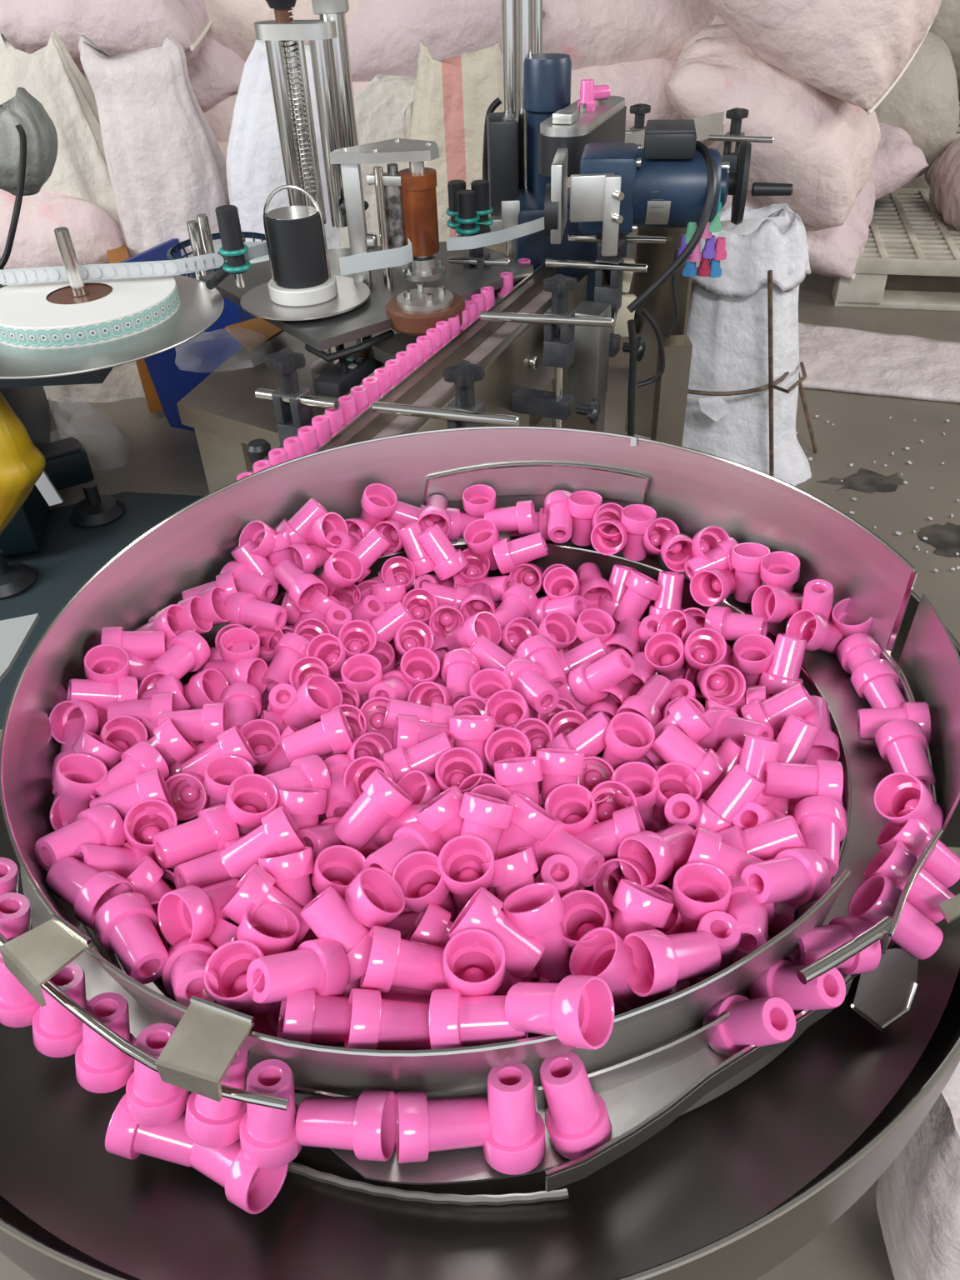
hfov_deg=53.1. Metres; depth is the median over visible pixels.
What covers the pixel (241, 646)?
cap
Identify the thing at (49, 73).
sack
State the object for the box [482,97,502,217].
cable
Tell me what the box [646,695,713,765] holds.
cap
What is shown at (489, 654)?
cap
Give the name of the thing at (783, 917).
cap
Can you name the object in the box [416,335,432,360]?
cap
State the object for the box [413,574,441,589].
cap
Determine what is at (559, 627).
cap
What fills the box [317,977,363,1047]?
cap
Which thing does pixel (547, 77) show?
assembly
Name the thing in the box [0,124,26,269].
cable
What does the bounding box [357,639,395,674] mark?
cap
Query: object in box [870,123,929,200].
sack
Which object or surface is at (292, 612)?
cap
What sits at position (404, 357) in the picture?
cap
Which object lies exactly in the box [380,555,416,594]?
cap
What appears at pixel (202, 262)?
ribbon
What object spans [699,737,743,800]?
cap
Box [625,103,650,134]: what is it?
clamp
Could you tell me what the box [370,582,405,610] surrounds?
cap
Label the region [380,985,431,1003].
cap
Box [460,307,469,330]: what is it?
cap
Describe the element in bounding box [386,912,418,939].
cap
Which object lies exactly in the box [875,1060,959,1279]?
sack
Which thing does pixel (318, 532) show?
cap
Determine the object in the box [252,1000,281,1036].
cap
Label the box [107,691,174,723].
cap
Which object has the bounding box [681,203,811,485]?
sack
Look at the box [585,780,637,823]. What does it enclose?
cap
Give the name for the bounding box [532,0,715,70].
sack
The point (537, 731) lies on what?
cap
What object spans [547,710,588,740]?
cap
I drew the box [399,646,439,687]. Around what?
cap
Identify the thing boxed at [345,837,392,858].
cap
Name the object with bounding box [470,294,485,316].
cap
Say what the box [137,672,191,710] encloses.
cap
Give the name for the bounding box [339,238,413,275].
ribbon
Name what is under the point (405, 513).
cap
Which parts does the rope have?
leg, leg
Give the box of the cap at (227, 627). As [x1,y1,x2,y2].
[215,624,245,648]
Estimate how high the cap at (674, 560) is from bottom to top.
0.033 m
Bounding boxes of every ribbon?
[0,249,226,284]
[244,241,268,260]
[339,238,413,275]
[446,216,544,250]
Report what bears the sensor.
attached to the clamp at (611, 292)
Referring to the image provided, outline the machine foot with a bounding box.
[0,258,124,599]
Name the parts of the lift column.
plate, post, star knob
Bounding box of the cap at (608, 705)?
[584,694,620,719]
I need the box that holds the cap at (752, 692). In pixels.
[705,685,769,718]
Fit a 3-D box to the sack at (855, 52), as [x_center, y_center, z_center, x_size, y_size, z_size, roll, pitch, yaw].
[0.870,-1.725,2.492,0.665,0.595,0.437,9,40,15]
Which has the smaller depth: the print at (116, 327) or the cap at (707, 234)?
the print at (116, 327)
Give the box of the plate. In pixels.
[0,613,39,682]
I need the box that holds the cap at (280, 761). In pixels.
[259,725,298,775]
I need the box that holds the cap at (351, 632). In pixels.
[337,620,376,658]
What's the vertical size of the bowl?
0.728 m
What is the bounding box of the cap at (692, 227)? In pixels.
[684,222,696,243]
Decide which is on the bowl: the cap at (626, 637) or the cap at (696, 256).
the cap at (626, 637)
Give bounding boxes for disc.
[0,275,224,387]
[240,275,369,320]
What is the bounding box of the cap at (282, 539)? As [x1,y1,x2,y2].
[256,530,295,584]
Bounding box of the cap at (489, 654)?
[468,635,516,671]
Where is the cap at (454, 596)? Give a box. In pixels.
[417,581,470,609]
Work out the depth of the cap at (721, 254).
1.39 m
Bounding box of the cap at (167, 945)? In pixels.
[164,939,206,950]
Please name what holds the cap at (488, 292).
on the conveyor
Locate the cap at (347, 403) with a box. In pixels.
[337,395,357,424]
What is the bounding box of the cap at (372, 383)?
[362,376,380,404]
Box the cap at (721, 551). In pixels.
[684,537,738,581]
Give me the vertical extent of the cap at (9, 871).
0.049 m
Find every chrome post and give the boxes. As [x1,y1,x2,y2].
[500,0,517,254]
[516,0,532,189]
[533,0,542,54]
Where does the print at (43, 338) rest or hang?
on the roll
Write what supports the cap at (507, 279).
on the conveyor
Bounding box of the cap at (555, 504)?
[543,490,576,543]
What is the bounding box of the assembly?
[486,53,629,318]
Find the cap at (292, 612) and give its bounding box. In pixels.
[281,591,300,624]
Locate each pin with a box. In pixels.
[186,220,209,276]
[196,213,214,254]
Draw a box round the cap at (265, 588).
[220,560,277,602]
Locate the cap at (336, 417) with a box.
[325,405,344,434]
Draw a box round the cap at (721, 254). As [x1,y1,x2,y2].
[711,236,726,259]
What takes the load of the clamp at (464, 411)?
attached to the conveyor
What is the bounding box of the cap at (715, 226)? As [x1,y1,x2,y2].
[708,210,721,232]
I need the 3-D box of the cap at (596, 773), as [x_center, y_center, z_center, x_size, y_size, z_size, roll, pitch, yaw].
[0.073,0.089,0.618,0.030,0.047,0.048,5,39,9]
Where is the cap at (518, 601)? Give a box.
[491,583,538,627]
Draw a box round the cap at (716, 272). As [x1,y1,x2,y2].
[709,258,721,277]
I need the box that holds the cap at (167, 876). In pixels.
[160,866,174,884]
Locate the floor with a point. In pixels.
(128, 447)
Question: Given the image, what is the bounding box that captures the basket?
[166,231,265,279]
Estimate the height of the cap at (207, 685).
0.042 m
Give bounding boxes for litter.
[795,415,959,571]
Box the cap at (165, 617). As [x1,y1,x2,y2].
[134,604,195,639]
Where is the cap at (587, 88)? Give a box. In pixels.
[577,79,596,111]
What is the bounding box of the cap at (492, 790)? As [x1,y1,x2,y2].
[470,783,512,801]
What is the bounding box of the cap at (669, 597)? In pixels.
[648,570,684,617]
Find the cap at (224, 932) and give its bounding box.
[206,918,239,1004]
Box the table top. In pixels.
[0,491,204,729]
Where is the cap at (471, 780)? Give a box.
[458,773,501,789]
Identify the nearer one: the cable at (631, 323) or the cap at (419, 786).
the cap at (419, 786)
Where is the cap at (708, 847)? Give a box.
[680,825,764,876]
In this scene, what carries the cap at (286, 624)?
in the bowl
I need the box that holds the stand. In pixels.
[625,227,692,445]
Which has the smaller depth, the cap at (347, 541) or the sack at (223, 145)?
the cap at (347, 541)
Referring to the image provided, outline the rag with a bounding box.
[698,396,733,421]
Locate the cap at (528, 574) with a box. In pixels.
[508,562,544,594]
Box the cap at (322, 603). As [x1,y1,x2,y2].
[291,587,344,629]
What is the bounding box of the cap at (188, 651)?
[147,630,210,684]
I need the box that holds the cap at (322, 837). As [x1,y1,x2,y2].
[295,815,344,862]
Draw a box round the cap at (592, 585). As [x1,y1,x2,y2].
[575,562,614,609]
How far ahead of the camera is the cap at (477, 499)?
0.86 m
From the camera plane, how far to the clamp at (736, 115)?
2.05 m
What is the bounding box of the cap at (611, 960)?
[569,927,659,1011]
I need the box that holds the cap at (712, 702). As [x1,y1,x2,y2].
[696,698,736,752]
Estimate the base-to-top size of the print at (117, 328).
0.019 m
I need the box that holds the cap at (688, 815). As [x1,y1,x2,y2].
[664,793,699,829]
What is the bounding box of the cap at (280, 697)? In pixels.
[267,683,297,713]
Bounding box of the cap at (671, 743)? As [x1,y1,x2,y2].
[650,722,726,793]
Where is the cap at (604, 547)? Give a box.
[590,519,628,555]
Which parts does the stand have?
lock knob, leg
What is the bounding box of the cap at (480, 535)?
[463,518,499,570]
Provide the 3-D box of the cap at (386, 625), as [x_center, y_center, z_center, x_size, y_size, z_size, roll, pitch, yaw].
[-0.077,-0.009,0.785,0.049,0.042,0.030,-14,40,-14]
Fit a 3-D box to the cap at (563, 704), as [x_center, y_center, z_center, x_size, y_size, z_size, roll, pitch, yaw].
[0.053,0.061,0.700,0.031,0.049,0.045,-13,40,-13]
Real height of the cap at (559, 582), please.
0.049 m
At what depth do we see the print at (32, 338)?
1.26 m
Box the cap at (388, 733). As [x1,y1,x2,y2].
[365,726,394,756]
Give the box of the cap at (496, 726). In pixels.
[487,725,507,769]
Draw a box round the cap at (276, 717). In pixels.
[260,710,314,734]
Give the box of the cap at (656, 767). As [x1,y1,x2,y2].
[645,755,661,770]
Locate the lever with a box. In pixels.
[205,268,230,289]
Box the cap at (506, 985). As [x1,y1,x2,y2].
[495,967,537,995]
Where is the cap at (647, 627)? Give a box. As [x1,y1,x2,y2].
[638,615,667,652]
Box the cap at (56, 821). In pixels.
[50,795,98,830]
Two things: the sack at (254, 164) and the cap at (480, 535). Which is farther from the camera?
the sack at (254, 164)
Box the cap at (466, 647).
[458,645,482,669]
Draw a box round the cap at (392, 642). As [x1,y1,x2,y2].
[389,639,400,665]
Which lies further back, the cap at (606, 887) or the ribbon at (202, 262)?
the ribbon at (202, 262)
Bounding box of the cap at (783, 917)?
[768,900,794,934]
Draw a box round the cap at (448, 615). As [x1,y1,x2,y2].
[428,602,464,637]
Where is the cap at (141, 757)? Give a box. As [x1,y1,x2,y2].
[91,740,169,799]
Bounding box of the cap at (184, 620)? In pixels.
[148,595,213,634]
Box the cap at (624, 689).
[587,677,637,716]
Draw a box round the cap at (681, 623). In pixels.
[656,609,704,644]
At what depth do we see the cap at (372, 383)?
1.23 m
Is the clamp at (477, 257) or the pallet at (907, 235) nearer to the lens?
the clamp at (477, 257)
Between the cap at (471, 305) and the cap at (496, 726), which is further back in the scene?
the cap at (471, 305)
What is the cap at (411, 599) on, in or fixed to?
in the bowl
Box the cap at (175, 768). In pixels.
[165,741,212,779]
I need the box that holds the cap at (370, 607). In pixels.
[347,595,384,620]
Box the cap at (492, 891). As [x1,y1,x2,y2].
[450,886,501,909]
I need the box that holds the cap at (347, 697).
[335,681,362,709]
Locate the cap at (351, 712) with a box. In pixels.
[330,704,367,737]
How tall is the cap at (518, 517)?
0.031 m
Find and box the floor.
[0,175,959,1279]
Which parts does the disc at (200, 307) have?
support arm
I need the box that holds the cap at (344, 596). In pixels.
[333,584,361,610]
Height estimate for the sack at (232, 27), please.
0.346 m
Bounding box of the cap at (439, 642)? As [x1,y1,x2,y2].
[426,620,449,652]
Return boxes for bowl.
[0,425,959,1279]
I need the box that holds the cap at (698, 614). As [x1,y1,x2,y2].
[682,607,706,625]
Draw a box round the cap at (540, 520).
[507,507,551,540]
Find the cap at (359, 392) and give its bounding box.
[350,385,369,414]
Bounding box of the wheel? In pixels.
[385,282,464,335]
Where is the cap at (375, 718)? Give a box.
[358,696,389,732]
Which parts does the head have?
post, post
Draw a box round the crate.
[106,238,258,431]
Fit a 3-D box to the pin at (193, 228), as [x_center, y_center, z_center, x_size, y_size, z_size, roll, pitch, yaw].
[-0.426,-0.591,1.450,0.017,0.078,0.017,-3,38,0]
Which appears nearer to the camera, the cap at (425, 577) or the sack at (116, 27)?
the cap at (425, 577)
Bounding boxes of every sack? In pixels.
[0,0,211,70]
[0,30,144,402]
[0,189,126,269]
[78,31,229,275]
[79,35,245,112]
[203,0,360,61]
[203,81,369,141]
[216,140,228,161]
[225,39,340,249]
[339,74,416,248]
[346,0,545,82]
[405,41,503,241]
[517,58,683,129]
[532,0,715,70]
[567,177,570,187]
[634,434,650,439]
[668,14,880,231]
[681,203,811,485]
[705,0,941,114]
[720,173,875,280]
[798,322,959,403]
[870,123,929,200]
[874,30,959,178]
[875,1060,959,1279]
[924,136,959,231]
[929,0,959,101]
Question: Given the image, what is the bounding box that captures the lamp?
[0,86,58,195]
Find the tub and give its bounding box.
[195,241,269,279]
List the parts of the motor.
mounting plate, bracket leg, name plate, box lid, motor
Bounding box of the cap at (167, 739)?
[145,717,197,767]
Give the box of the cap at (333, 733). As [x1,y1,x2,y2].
[281,707,355,764]
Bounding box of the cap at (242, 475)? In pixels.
[236,471,253,480]
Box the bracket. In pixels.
[489,200,519,257]
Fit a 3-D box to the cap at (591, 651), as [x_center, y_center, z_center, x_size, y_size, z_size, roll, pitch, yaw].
[0.076,0.017,0.738,0.049,0.042,0.030,-8,39,-7]
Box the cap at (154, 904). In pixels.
[150,900,164,944]
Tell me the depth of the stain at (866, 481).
2.18 m
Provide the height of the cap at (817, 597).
0.046 m
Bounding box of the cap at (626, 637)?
[604,617,640,656]
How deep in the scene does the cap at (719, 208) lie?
1.35 m
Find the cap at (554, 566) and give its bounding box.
[541,563,573,595]
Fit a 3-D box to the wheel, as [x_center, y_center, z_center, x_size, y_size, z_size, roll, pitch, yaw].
[-0.081,-0.498,1.431,0.118,0.049,0.118,-3,38,0]
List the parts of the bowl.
pink cap, pink cap, pink cap, pink cap, pink cap, pink cap, pink cap, pink cap, pink cap, pink cap, pink cap, pink cap, retaining rod, pink cap, pink cap, pink cap, pink cap, pink cap, pink cap, pink cap, pink cap, pink cap, pink cap, pink cap, pink cap, pink cap, pink cap, pink cap, pink cap, pink cap, pink cap, pink cap, pink cap, pink cap, pink cap, pink cap, pink cap, pink cap, pink cap, pink cap, pink cap, pink cap, pink cap, pink cap, pink cap, pink cap, pink cap, pink cap, pink cap, pink cap, pink cap, pink cap, pink cap, pink cap, pink cap, pink cap, pink cap, pink cap, pink cap, pink cap, pink cap, pink cap, pink cap, pink cap, pink cap, buried pink caps, pink cap, pink cap, pink cap, pink cap, pink cap, pink cap, pink cap, wall patch plate, pink cap, pink cap, pink cap, pink cap, pink cap, pink cap, pink cap, pink cap, pink cap, pink cap, pink cap, pink cap, pink cap, pink cap, pink cap, pink cap, pink cap, pink cap, pink cap, pink cap, pink cap, pink cap, pink cap, pink cap, pink cap, pink cap, pink cap, pink cap, pink cap, pink cap, pink cap, pink cap, pink cap, pink cap, pink cap, pink cap, pink cap, pink cap, pink cap, pink cap, pink cap, pink cap, pink cap, pink cap, pink cap, guide rod, pink cap, pink cap, pink cap, pink cap, pink cap, pink cap, guide plate, pink cap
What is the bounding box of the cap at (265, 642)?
[260,625,294,651]
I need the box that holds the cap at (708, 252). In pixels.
[701,235,716,258]
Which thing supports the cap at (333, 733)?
on the cap at (323, 757)
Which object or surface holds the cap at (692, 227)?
hanging from the motor
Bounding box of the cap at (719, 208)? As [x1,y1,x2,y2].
[716,188,721,211]
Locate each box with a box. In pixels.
[312,348,384,397]
[568,300,611,405]
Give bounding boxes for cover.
[0,391,45,534]
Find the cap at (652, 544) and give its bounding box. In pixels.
[641,517,679,556]
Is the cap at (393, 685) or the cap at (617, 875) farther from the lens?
the cap at (393, 685)
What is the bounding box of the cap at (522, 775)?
[493,756,544,805]
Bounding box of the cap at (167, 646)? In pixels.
[165,630,180,650]
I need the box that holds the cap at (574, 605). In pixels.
[530,595,587,628]
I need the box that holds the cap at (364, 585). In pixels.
[352,580,379,604]
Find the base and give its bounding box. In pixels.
[176,241,542,493]
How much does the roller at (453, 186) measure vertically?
0.086 m
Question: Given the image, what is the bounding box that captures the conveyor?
[234,124,735,481]
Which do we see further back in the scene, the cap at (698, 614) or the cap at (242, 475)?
the cap at (242, 475)
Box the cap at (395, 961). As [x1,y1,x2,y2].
[360,925,455,993]
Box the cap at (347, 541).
[325,530,362,554]
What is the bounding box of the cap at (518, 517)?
[484,500,535,534]
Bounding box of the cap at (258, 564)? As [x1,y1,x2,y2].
[230,538,279,584]
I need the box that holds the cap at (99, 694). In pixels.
[66,675,138,710]
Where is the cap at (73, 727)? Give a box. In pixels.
[51,717,95,777]
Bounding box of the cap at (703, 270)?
[696,257,711,276]
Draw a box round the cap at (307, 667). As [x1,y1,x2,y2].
[289,656,331,690]
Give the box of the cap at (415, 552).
[397,520,434,576]
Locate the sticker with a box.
[630,438,636,446]
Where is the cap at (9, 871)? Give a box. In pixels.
[0,857,19,894]
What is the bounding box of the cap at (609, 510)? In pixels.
[591,502,628,539]
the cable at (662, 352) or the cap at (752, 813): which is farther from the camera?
the cable at (662, 352)
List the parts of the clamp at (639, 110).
rod, washer plate, knob stem, star knob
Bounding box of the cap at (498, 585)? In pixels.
[465,574,515,601]
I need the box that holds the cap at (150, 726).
[140,716,158,740]
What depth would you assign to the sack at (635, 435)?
2.29 m
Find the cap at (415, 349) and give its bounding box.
[405,343,423,369]
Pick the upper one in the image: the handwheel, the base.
the handwheel
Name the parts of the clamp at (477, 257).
washer plate, star knob, knob stem, rod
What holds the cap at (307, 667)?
on the bowl
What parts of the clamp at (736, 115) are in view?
washer plate, knob stem, star knob, rod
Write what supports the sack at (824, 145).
on the sack at (834, 252)
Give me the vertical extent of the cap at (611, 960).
0.049 m
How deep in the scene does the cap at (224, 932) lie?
0.50 m
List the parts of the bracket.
post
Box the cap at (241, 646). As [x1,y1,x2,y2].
[195,640,249,673]
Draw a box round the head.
[198,241,533,386]
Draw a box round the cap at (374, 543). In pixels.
[350,527,390,582]
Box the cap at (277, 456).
[268,448,289,465]
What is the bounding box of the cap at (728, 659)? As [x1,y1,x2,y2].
[720,642,736,668]
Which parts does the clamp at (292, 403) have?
black knob, star knob, knob stem, washer plate, rod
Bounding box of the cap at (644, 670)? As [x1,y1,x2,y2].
[610,651,656,704]
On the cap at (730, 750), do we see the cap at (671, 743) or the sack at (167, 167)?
the cap at (671, 743)
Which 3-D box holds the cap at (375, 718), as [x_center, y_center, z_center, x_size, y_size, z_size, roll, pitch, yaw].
[-0.073,0.058,0.685,0.031,0.048,0.047,-14,40,-15]
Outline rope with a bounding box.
[687,270,817,476]
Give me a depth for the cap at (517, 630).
0.77 m
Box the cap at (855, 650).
[836,633,882,674]
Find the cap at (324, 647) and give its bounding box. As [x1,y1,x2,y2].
[305,633,347,678]
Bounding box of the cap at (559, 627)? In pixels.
[537,610,577,650]
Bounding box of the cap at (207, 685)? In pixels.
[183,668,229,709]
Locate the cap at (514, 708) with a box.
[484,689,529,730]
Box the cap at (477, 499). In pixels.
[462,484,496,519]
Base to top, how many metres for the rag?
0.054 m
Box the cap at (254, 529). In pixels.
[239,520,275,559]
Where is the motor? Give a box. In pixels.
[544,119,729,256]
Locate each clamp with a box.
[255,348,339,445]
[371,360,519,428]
[449,224,510,269]
[480,274,614,427]
[545,233,648,364]
[567,233,666,281]
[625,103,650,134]
[707,107,774,171]
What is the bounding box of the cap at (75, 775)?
[49,753,107,824]
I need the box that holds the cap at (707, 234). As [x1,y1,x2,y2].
[700,221,711,239]
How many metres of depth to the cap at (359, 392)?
1.21 m
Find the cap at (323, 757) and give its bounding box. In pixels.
[320,752,335,760]
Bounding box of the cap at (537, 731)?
[510,717,555,757]
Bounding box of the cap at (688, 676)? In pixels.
[685,660,713,701]
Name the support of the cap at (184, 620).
in the bowl
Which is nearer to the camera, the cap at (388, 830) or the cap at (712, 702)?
the cap at (388, 830)
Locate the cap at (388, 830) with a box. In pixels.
[371,804,431,847]
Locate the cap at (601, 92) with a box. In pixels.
[594,85,609,100]
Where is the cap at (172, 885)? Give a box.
[158,862,177,889]
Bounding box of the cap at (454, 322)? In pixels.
[448,315,459,337]
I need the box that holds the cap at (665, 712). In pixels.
[660,695,705,719]
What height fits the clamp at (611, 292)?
0.225 m
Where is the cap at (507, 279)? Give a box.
[497,271,513,299]
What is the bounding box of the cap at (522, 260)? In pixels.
[515,258,530,284]
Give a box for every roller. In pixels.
[215,205,251,288]
[329,138,445,289]
[445,180,465,237]
[455,189,479,236]
[470,180,493,225]
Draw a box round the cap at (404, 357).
[395,350,412,377]
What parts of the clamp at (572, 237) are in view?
washer plate, rod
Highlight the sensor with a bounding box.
[611,257,636,336]
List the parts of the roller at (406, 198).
upright plate, tie rod, plate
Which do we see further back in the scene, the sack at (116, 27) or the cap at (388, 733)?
the sack at (116, 27)
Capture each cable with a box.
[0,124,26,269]
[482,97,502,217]
[626,140,716,312]
[627,319,636,435]
[636,308,664,387]
[665,249,679,338]
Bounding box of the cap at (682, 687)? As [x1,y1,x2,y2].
[668,678,698,702]
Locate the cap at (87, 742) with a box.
[51,730,124,794]
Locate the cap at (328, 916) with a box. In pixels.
[300,886,372,984]
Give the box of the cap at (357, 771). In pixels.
[343,755,394,800]
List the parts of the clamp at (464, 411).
rod, star knob, knob stem, washer plate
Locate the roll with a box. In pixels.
[0,226,179,348]
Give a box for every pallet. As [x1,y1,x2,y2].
[831,188,959,311]
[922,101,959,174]
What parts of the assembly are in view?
motor, chain guard, plate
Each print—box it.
[25,331,39,345]
[36,331,51,345]
[40,335,46,340]
[48,330,63,344]
[52,334,58,339]
[60,330,75,344]
[64,333,70,339]
[72,328,88,343]
[76,331,83,338]
[85,326,100,340]
[89,330,95,335]
[97,324,112,339]
[101,327,108,333]
[110,321,124,335]
[113,325,119,330]
[120,318,134,332]
[125,321,130,327]
[135,318,140,324]
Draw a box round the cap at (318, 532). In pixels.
[306,511,348,549]
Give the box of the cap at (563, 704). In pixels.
[535,697,577,724]
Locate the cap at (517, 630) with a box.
[498,616,538,654]
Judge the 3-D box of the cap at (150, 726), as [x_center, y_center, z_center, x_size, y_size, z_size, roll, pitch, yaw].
[-0.228,0.064,0.680,0.037,0.048,0.031,14,41,20]
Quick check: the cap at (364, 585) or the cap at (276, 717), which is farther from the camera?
the cap at (364, 585)
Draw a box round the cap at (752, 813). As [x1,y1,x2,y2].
[732,801,786,829]
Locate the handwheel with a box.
[721,140,793,224]
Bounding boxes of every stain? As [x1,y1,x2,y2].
[816,467,904,493]
[918,522,959,557]
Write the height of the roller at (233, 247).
0.110 m
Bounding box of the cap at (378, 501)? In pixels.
[357,483,397,528]
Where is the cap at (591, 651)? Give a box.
[556,636,609,679]
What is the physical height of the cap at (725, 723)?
0.039 m
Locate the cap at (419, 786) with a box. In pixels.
[396,770,441,804]
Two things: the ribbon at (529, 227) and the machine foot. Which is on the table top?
the machine foot
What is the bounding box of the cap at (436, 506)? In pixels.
[417,494,451,536]
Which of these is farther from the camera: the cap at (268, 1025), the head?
the head
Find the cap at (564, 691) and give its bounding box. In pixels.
[555,682,587,714]
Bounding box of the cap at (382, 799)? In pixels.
[333,769,413,850]
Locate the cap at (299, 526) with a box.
[274,497,328,552]
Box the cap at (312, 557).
[284,542,331,574]
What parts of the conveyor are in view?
plate, guide rail, guide rail, plate, leg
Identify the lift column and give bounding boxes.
[253,0,369,227]
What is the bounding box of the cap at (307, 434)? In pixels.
[297,425,318,454]
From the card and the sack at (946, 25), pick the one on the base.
the card
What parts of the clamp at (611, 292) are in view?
rod, washer plate, knob stem, star knob, support arm, knob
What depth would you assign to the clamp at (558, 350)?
1.38 m
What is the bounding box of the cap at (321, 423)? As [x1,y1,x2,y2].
[311,415,331,445]
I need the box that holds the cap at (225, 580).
[182,570,237,605]
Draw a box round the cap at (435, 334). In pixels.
[425,328,442,353]
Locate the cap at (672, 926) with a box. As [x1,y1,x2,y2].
[644,884,680,934]
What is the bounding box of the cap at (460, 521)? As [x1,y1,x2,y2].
[445,507,478,541]
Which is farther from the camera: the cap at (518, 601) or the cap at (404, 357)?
the cap at (404, 357)
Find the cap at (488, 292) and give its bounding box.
[480,286,494,309]
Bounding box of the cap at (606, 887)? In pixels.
[592,857,649,912]
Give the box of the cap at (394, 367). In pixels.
[385,359,402,386]
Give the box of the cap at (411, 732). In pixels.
[393,714,454,749]
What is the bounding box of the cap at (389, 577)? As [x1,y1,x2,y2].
[355,569,395,600]
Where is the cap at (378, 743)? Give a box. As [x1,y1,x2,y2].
[344,731,393,776]
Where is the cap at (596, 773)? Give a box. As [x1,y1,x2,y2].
[577,755,615,804]
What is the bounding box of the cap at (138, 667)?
[105,652,156,687]
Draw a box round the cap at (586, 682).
[568,648,634,705]
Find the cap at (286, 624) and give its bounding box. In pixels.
[285,610,302,628]
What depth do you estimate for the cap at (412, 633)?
0.77 m
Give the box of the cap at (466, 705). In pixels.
[451,695,493,716]
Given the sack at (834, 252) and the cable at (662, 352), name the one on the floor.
the sack at (834, 252)
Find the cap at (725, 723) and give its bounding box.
[700,706,774,751]
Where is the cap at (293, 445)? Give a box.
[283,436,304,459]
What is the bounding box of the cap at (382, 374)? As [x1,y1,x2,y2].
[373,367,391,394]
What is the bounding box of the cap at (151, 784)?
[89,768,174,822]
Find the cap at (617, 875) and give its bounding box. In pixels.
[585,871,622,887]
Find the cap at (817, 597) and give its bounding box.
[800,579,834,634]
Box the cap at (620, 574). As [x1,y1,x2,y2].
[598,564,636,617]
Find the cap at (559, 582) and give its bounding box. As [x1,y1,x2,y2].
[543,566,579,599]
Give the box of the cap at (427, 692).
[407,680,452,705]
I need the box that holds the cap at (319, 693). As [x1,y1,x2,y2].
[281,674,342,729]
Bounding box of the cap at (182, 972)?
[161,937,219,1006]
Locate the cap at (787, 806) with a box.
[771,797,843,816]
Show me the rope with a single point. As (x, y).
(771, 385)
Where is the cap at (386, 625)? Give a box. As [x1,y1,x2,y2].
[360,601,414,652]
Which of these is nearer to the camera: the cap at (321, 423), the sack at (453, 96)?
the cap at (321, 423)
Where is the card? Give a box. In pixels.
[225,317,284,352]
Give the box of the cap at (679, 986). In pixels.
[613,980,689,1014]
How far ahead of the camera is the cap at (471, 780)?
0.59 m
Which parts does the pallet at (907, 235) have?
edge rail, edge rail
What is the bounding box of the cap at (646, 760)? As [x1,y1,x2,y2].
[636,756,665,768]
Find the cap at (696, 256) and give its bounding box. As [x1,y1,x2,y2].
[686,240,701,261]
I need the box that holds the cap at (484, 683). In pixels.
[469,668,511,710]
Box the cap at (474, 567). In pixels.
[457,548,489,582]
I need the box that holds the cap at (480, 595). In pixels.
[460,582,495,620]
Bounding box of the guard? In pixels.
[625,111,724,147]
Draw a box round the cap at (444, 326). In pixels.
[435,320,451,344]
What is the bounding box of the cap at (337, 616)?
[323,605,352,637]
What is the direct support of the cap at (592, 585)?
on the bowl
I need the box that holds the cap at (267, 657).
[250,625,284,667]
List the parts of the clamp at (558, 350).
support arm, rod, post, washer plate, star knob, knob stem, knob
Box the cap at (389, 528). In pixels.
[374,519,404,554]
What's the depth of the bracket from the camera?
1.59 m
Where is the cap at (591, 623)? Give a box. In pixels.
[571,608,614,649]
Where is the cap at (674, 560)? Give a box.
[659,529,693,572]
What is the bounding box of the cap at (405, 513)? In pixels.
[385,500,434,526]
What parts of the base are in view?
leg, leg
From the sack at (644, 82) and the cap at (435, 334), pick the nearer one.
the cap at (435, 334)
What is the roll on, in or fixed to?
on the disc at (200, 307)
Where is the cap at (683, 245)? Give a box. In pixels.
[678,234,691,257]
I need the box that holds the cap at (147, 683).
[137,671,184,696]
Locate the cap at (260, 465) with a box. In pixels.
[252,460,272,473]
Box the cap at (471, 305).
[465,300,477,323]
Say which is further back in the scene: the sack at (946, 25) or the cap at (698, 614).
the sack at (946, 25)
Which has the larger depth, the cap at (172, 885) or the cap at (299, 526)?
the cap at (299, 526)
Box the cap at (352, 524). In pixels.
[344,517,374,537]
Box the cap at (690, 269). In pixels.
[682,260,697,276]
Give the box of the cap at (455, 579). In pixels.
[434,572,465,587]
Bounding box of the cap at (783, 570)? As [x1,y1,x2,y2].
[760,550,799,592]
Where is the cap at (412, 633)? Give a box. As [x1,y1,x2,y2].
[392,620,434,661]
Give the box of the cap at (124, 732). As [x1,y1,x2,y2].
[99,715,148,771]
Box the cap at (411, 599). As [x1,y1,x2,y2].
[402,588,437,624]
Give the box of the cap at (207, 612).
[175,585,229,625]
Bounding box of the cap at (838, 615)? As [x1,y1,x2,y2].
[831,597,871,637]
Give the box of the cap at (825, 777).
[764,759,843,804]
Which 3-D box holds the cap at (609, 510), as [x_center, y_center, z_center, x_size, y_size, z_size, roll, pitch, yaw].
[0.111,-0.101,0.844,0.031,0.048,0.047,-12,39,-11]
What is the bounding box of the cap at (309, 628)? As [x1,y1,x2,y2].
[292,618,330,641]
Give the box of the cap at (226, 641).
[219,627,259,661]
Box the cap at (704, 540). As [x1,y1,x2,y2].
[680,525,730,561]
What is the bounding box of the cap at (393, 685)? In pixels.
[368,669,414,711]
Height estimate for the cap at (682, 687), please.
0.049 m
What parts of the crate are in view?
orange panel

